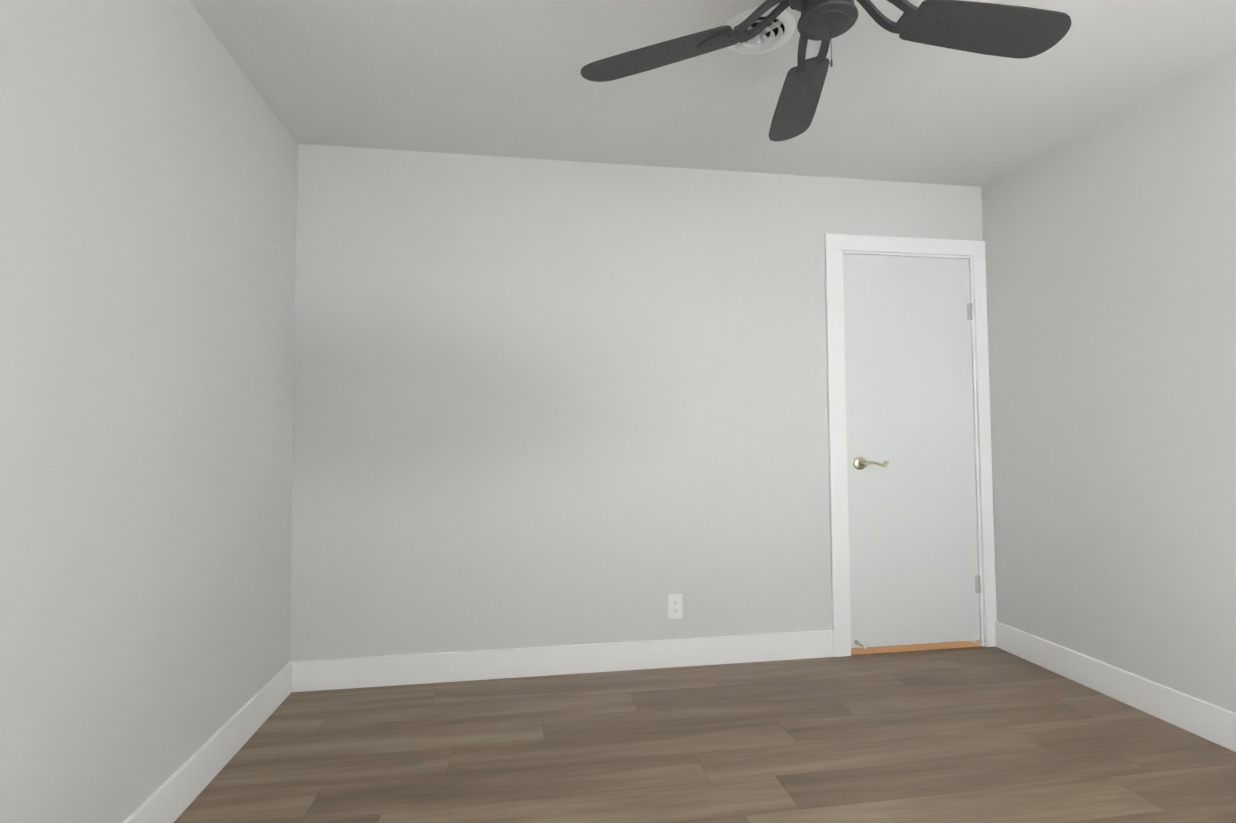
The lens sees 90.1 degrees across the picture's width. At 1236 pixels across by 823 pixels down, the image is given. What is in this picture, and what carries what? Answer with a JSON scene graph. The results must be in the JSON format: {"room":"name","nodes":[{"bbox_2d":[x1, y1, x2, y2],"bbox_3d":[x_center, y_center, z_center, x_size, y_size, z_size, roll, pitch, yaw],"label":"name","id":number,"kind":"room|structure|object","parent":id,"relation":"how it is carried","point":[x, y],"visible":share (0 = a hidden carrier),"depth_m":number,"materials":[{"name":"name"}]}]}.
{"room":"empty bedroom","nodes":[
{"label":"empty bedroom","id":0,"kind":"room"},
{"bbox_2d":[0,0,297,822],"bbox_3d":[-1.252,-0.065,1.131,0.120,2.440,3.500,0,-2,-9],"label":"wall","id":1,"kind":"structure","parent":0,"point":[148,181],"depth_m":1.61,"materials":[{"name":"paint"}]},
{"bbox_2d":[123,661,294,822],"bbox_3d":[-1.180,1.090,1.108,0.017,0.130,3.230,0,-2,-9],"label":"baseboard","id":2,"kind":"structure","parent":1,"relation":"attached to","point":[173,796],"depth_m":2.01,"materials":[{"name":"white"}]},
{"bbox_2d":[290,144,982,660],"bbox_3d":[0.253,0.007,3.075,3.456,2.440,0.120,0,-2,-9],"label":"wall","id":3,"kind":"structure","parent":0,"point":[546,402],"depth_m":2.94,"materials":[{"name":"paint"}]},
{"bbox_2d":[295,630,833,691],"bbox_3d":[-0.166,1.158,2.892,2.512,0.130,0.015,0,-2,-9],"label":"baseboard","id":4,"kind":"structure","parent":3,"relation":"attached to","point":[408,669],"depth_m":2.87,"materials":[{"name":"white wood"}]},
{"bbox_2d":[668,594,682,618],"bbox_3d":[0.276,0.939,2.974,0.072,0.116,0.009,0,-2,-9],"label":"electrical outlet","id":5,"kind":"object","parent":3,"relation":"attached to","point":[675,607],"visible":1,"depth_m":2.97,"materials":[{"name":"white plastic"}]},
{"bbox_2d":[824,233,996,656],"bbox_3d":[1.510,0.158,3.257,0.912,2.138,0.140,0,-2,-9],"label":"door frame","id":6,"kind":"structure","parent":3,"relation":"attached to","point":[836,246],"depth_m":3.21,"materials":[{"name":"white wood"}]},
{"bbox_2d":[843,254,980,648],"bbox_3d":[1.537,0.188,3.190,0.735,2.013,0.117,0,-2,-9],"label":"door","id":7,"kind":"structure","parent":3,"relation":"in","point":[915,577],"depth_m":3.21,"materials":[{"name":"white wood"}]},
{"bbox_2d":[174,641,1235,822],"bbox_3d":[0.462,1.222,1.739,3.696,0.100,4.280,0,-2,-9],"label":"floor","id":8,"kind":"structure","parent":0,"point":[981,734],"depth_m":2.16,"materials":[{"name":"wood"}]},
{"bbox_2d":[189,0,1235,186],"bbox_3d":[0.506,-1.333,1.460,3.696,0.100,3.500,0,-2,-9],"label":"ceiling","id":9,"kind":"structure","parent":0,"point":[503,78],"depth_m":2.34,"materials":[{"name":"paint"}]},
{"bbox_2d":[724,6,795,54],"bbox_3d":[0.463,-1.238,2.042,0.240,0.040,0.240,0,-2,-9],"label":"ceiling vent","id":10,"kind":"object","parent":9,"relation":"in","point":[778,32],"visible":0.65,"depth_m":2.03,"materials":[{"name":"white plastic"}]},
{"bbox_2d":[581,0,1070,141],"bbox_3d":[0.582,-1.060,1.584,1.294,0.436,1.339,0,-2,-9],"label":"ceiling fan","id":11,"kind":"object","parent":9,"relation":"hanging from","point":[1010,31],"visible":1,"depth_m":1.67,"materials":[{"name":"grey"}]},
{"bbox_2d":[981,48,1235,712],"bbox_3d":[2.281,-0.063,1.684,0.120,2.440,3.500,0,-2,-9],"label":"wall","id":12,"kind":"structure","parent":0,"point":[1110,249],"depth_m":2.54,"materials":[{"name":"paint"}]},
{"bbox_2d":[995,621,1235,751],"bbox_3d":[2.219,1.091,1.632,0.017,0.130,3.215,0,-2,-9],"label":"baseboard","id":13,"kind":"structure","parent":12,"relation":"attached to","point":[1211,722],"depth_m":2.51,"materials":[{"name":"white wood"}]}
]}

